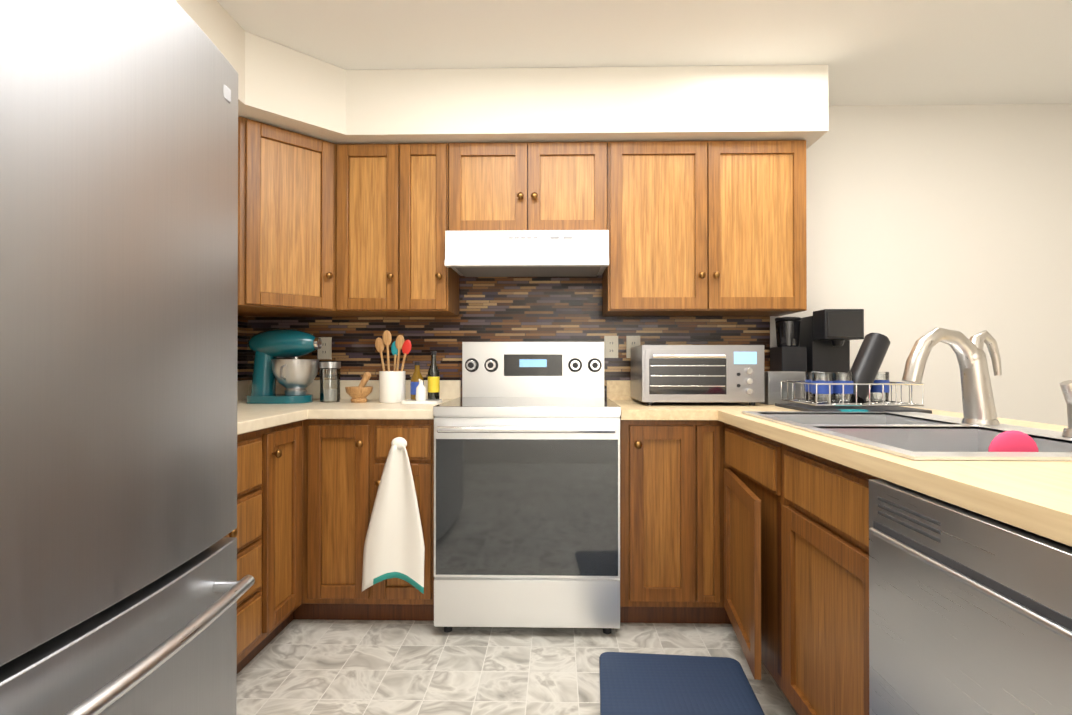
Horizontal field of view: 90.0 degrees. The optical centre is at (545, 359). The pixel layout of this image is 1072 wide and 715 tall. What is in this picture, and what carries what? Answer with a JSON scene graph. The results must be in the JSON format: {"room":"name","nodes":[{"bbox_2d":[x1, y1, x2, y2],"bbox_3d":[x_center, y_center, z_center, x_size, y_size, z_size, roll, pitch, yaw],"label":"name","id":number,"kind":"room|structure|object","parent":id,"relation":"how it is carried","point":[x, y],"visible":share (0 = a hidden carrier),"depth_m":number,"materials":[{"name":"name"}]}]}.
{"room":"kitchen","nodes":[
{"label":"kitchen","id":0,"kind":"room"},
{"bbox_2d":[175,0,827,149],"bbox_3d":[-0.203,-1.189,0.619,2.877,0.298,4.428,0,0,1],"label":"soffit","id":1,"kind":"structure","parent":0,"point":[283,87],"depth_m":2.43,"materials":[{"name":"beige paint"}]},
{"bbox_2d":[236,619,797,714],"bbox_3d":[0.810,1.161,0.588,5.146,0.100,4.670,0,0,1],"label":"floor","id":2,"kind":"structure","parent":0,"point":[346,667],"depth_m":1.95,"materials":[{"name":"tile"}]},
{"bbox_2d":[0,0,254,714],"bbox_3d":[-1.089,0.236,0.740,1.011,1.750,0.910,0,0,1],"label":"fridge","id":3,"kind":"object","parent":2,"relation":"on","point":[123,590],"visible":1,"depth_m":0.81,"materials":[{"name":"silver metal"}]},
{"bbox_2d":[225,419,434,673],"bbox_3d":[-1.038,0.681,2.035,1.150,0.874,1.608,0,0,1],"label":"base cabinet","id":4,"kind":"object","parent":2,"relation":"on","point":[307,489],"visible":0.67,"depth_m":2.22,"materials":[{"name":"brown wood"}]},
{"bbox_2d":[237,380,460,434],"bbox_3d":[-1.038,0.173,2.038,1.150,0.140,1.608,0,0,1],"label":"countertop","id":5,"kind":"structure","parent":4,"relation":"on","point":[252,417],"depth_m":2.25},
{"bbox_2d":[246,329,321,403],"bbox_3d":[-1.272,0.026,2.581,0.348,0.356,0.253,0,0,1],"label":"stand mixer","id":6,"kind":"object","parent":5,"relation":"on","point":[295,376],"visible":1,"depth_m":2.55,"materials":[{"name":"teal metal"}]},
{"bbox_2d":[319,362,340,401],"bbox_3d":[-1.061,0.107,2.635,0.098,0.195,0.098,0,0,1],"label":"glass jar","id":7,"kind":"object","parent":5,"relation":"on","point":[329,394],"visible":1,"depth_m":2.60,"materials":[{"name":"clear glass"}]},
{"bbox_2d":[345,372,372,402],"bbox_3d":[-0.904,0.131,2.592,0.128,0.148,0.128,0,0,1],"label":"pestle","id":8,"kind":"object","parent":5,"relation":"on","point":[360,392],"visible":1,"depth_m":2.56,"materials":[{"name":"brown wood"}]},
{"bbox_2d":[375,330,411,402],"bbox_3d":[-0.744,0.030,2.609,0.183,0.349,0.124,0,0,1],"label":"utensil crock","id":9,"kind":"object","parent":5,"relation":"on","point":[392,386],"visible":1,"depth_m":2.59,"materials":[{"name":"white ceramic"}]},
{"bbox_2d":[401,351,441,403],"bbox_3d":[-0.589,0.081,2.546,0.170,0.246,0.152,0,0,1],"label":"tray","id":10,"kind":"object","parent":5,"relation":"on","point":[418,391],"visible":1,"depth_m":2.56,"materials":[{"name":"white ceramic"}]},
{"bbox_2d":[362,437,424,593],"bbox_3d":[-0.620,0.628,2.169,0.261,0.631,0.040,0,0,1],"label":"hanging towel","id":11,"kind":"object","parent":4,"relation":"hanging from","point":[394,546],"visible":1,"depth_m":2.17,"materials":[{"name":"white fabric"}]},
{"bbox_2d":[433,342,620,633],"bbox_3d":[-0.072,0.512,2.448,0.756,1.215,0.726,0,0,1],"label":"range","id":12,"kind":"object","parent":2,"relation":"on","point":[526,484],"visible":1,"depth_m":2.15,"materials":[{"name":"silver metal"}]},
{"bbox_2d":[599,652,764,714],"bbox_3d":[0.417,1.107,1.581,0.510,0.015,0.860,0,0,5],"label":"floor mat","id":13,"kind":"object","parent":2,"relation":"on","point":[645,684],"visible":0.98,"depth_m":1.81,"materials":[{"name":"blue rubber"}]},
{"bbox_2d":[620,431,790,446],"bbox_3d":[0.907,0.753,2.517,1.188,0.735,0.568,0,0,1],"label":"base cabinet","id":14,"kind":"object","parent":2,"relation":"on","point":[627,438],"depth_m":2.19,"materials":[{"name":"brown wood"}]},
{"bbox_2d":[620,447,880,714],"bbox_3d":[0.890,0.748,1.666,1.188,0.735,1.134,0,0,1],"label":"base cabinet","id":15,"kind":"object","parent":2,"relation":"on","point":[759,543],"depth_m":1.71,"materials":[{"name":"brown wood"}]},
{"bbox_2d":[607,380,714,419],"bbox_3d":[0.491,0.175,2.493,0.360,0.140,0.638,0,0,1],"label":"countertop","id":16,"kind":"structure","parent":15,"relation":"on","point":[618,391],"depth_m":2.25,"materials":[{"name":"beige laminate"}]},
{"bbox_2d":[719,402,914,410],"bbox_3d":[1.074,0.175,2.407,0.570,0.140,0.788,0,0,1],"label":"countertop","id":17,"kind":"structure","parent":15,"relation":"on","point":[762,407],"depth_m":2.36,"materials":[{"name":"beige laminate"}]},
{"bbox_2d":[631,345,764,404],"bbox_3d":[0.701,0.069,2.544,0.540,0.270,0.423,0,0,1],"label":"toaster oven","id":18,"kind":"object","parent":17,"relation":"on","point":[697,373],"visible":1,"depth_m":2.38,"materials":[{"name":"silver metal"}]},
{"bbox_2d":[759,371,805,404],"bbox_3d":[1.100,0.129,2.487,0.180,0.150,0.110,0,0,1],"label":"toaster","id":19,"kind":"object","parent":17,"relation":"on","point":[772,383],"visible":0.54,"depth_m":2.43,"materials":[{"name":"silver metal"}]},
{"bbox_2d":[770,317,806,371],"bbox_3d":[1.204,-0.003,2.668,0.120,0.415,0.155,0,0,1],"label":"coffee grinder","id":20,"kind":"object","parent":17,"relation":"on","point":[787,353],"visible":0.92,"depth_m":2.62,"materials":[{"name":"black plastic"}]},
{"bbox_2d":[799,309,863,398],"bbox_3d":[1.383,-0.015,2.605,0.180,0.440,0.275,0,0,1],"label":"coffee maker","id":21,"kind":"object","parent":17,"relation":"on","point":[826,336],"visible":0.65,"depth_m":2.60,"materials":[{"name":"black plastic"}]},
{"bbox_2d":[775,333,931,413],"bbox_3d":[1.235,0.045,2.198,0.440,0.315,0.364,0,0,1],"label":"dish rack","id":22,"kind":"object","parent":17,"relation":"on","point":[857,386],"visible":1,"depth_m":2.14,"materials":[{"name":"grey metal"}]},
{"bbox_2d":[715,402,1071,546],"bbox_3d":[0.718,0.220,1.543,0.072,0.040,2.528,0,0,1],"label":"countertop","id":23,"kind":"structure","parent":15,"relation":"on","point":[1035,497],"depth_m":0.92,"materials":[{"name":"beige laminate"}]},
{"bbox_2d":[915,407,1067,431],"bbox_3d":[1.472,0.220,1.528,0.220,0.040,2.528,0,0,1],"label":"countertop","id":24,"kind":"structure","parent":15,"relation":"on","point":[1053,427],"depth_m":1.73,"materials":[{"name":"beige laminate"}]},
{"bbox_2d":[902,327,1001,424],"bbox_3d":[1.235,0.046,1.630,0.293,0.291,0.092,0,0,1],"label":"faucet","id":25,"kind":"object","parent":24,"relation":"on","point":[978,400],"visible":1,"depth_m":1.61,"materials":[{"name":"silver metal"}]},
{"bbox_2d":[971,460,1071,487],"bbox_3d":[1.040,0.216,0.678,0.570,0.040,0.810,0,0,1],"label":"countertop","id":26,"kind":"structure","parent":15,"relation":"on","point":[1059,471],"depth_m":0.99,"materials":[{"name":"beige laminate"}]},
{"bbox_2d":[741,411,1071,460],"bbox_3d":[1.058,0.281,1.540,0.648,0.178,0.985,0,0,1],"label":"sink","id":27,"kind":"object","parent":26,"relation":"in","point":[917,436],"visible":0.35,"depth_m":1.56,"materials":[{"name":"silver metal"}]},
{"bbox_2d":[988,430,1038,451],"bbox_3d":[1.065,0.214,1.222,0.112,0.106,0.034,0,0,1],"label":"sponge","id":28,"kind":"object","parent":27,"relation":"in","point":[1012,441],"visible":0.48,"depth_m":1.21,"materials":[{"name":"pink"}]},
{"bbox_2d":[1060,380,1071,437],"bbox_3d":[1.309,0.120,1.328,0.060,0.141,0.052,0,0,1],"label":"sprayer","id":29,"kind":"object","parent":27,"relation":"on","point":[1066,387],"visible":1,"depth_m":1.33,"materials":[{"name":"silver metal"}]},
{"bbox_2d":[869,479,1071,714],"bbox_3d":[0.966,0.676,0.798,0.642,0.872,0.592,0,0,1],"label":"dishwasher","id":30,"kind":"object","parent":2,"relation":"on","point":[970,612],"visible":1,"depth_m":0.85,"materials":[{"name":"silver metal"}]},
{"bbox_2d":[217,0,1071,105],"bbox_3d":[0.810,-1.389,0.600,5.146,0.100,4.670,0,0,1],"label":"ceiling","id":31,"kind":"structure","parent":0,"point":[921,52],"depth_m":2.21,"materials":[{"name":"white paint"}]},
{"bbox_2d":[770,104,1071,425],"bbox_3d":[0.855,-0.103,2.868,5.146,2.450,0.120,0,0,1],"label":"wall","id":32,"kind":"structure","parent":0,"point":[921,220],"depth_m":2.79,"materials":[{"name":"white paint"}]},
{"bbox_2d":[237,316,248,380],"bbox_3d":[-1.608,-0.020,2.076,0.012,0.445,1.500,0,0,1],"label":"backsplash","id":33,"kind":"structure","parent":32,"relation":"attached to","point":[243,322],"depth_m":2.81,"materials":[{"name":"tile"}]},
{"bbox_2d":[238,117,357,316],"bbox_3d":[-1.295,-0.630,2.557,0.616,0.798,0.588,0,0,1],"label":"upper cabinet","id":34,"kind":"object","parent":32,"relation":"attached to","point":[287,195],"visible":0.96,"depth_m":2.39,"materials":[{"name":"brown wood"}]},
{"bbox_2d":[336,143,458,316],"bbox_3d":[-0.726,-0.629,2.663,0.532,0.798,0.353,0,0,1],"label":"upper cabinet","id":35,"kind":"object","parent":32,"relation":"attached to","point":[392,219],"visible":1,"depth_m":2.53,"materials":[{"name":"brown wood"}]},
{"bbox_2d":[249,274,769,396],"bbox_3d":[-0.216,-0.186,2.824,2.766,0.785,0.012,0,0,1],"label":"backsplash","id":36,"kind":"structure","parent":32,"relation":"attached to","point":[530,309],"depth_m":2.82,"materials":[{"name":"tile"}]},
{"bbox_2d":[318,337,331,358],"bbox_3d":[-1.170,-0.062,2.831,0.072,0.116,0.008,0,0,1],"label":"electrical outlet","id":37,"kind":"object","parent":36,"relation":"attached to","point":[325,351],"visible":0.98,"depth_m":2.83,"materials":[{"name":"beige plastic"}]},
{"bbox_2d":[604,336,617,357],"bbox_3d":[0.341,-0.068,2.801,0.072,0.116,0.008,0,0,1],"label":"electrical outlet","id":38,"kind":"object","parent":36,"relation":"attached to","point":[610,346],"visible":1,"depth_m":2.80,"materials":[{"name":"beige plastic"}]},
{"bbox_2d":[626,336,639,357],"bbox_3d":[0.448,-0.067,2.782,0.067,0.108,0.044,0,0,1],"label":"electrical outlet","id":39,"kind":"object","parent":36,"relation":"attached to","point":[632,341],"visible":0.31,"depth_m":2.76,"materials":[{"name":"beige plastic"}]},
{"bbox_2d":[449,142,606,230],"bbox_3d":[-0.084,-0.810,2.652,0.750,0.437,0.353,0,0,1],"label":"upper cabinet","id":40,"kind":"object","parent":32,"relation":"attached to","point":[496,186],"visible":0.85,"depth_m":2.52,"materials":[{"name":"brown wood"}]},
{"bbox_2d":[445,230,608,276],"bbox_3d":[-0.084,-0.508,2.625,0.746,0.162,0.403,0,0,1],"label":"range hood","id":41,"kind":"object","parent":40,"relation":"attached to","point":[542,253],"visible":1,"depth_m":2.44,"materials":[{"name":"white metal"}]},
{"bbox_2d":[603,140,806,315],"bbox_3d":[0.756,-0.629,2.634,0.926,0.798,0.353,0,0,1],"label":"upper cabinet","id":42,"kind":"object","parent":32,"relation":"attached to","point":[706,228],"visible":0.98,"depth_m":2.50,"materials":[{"name":"brown wood"}]}
]}

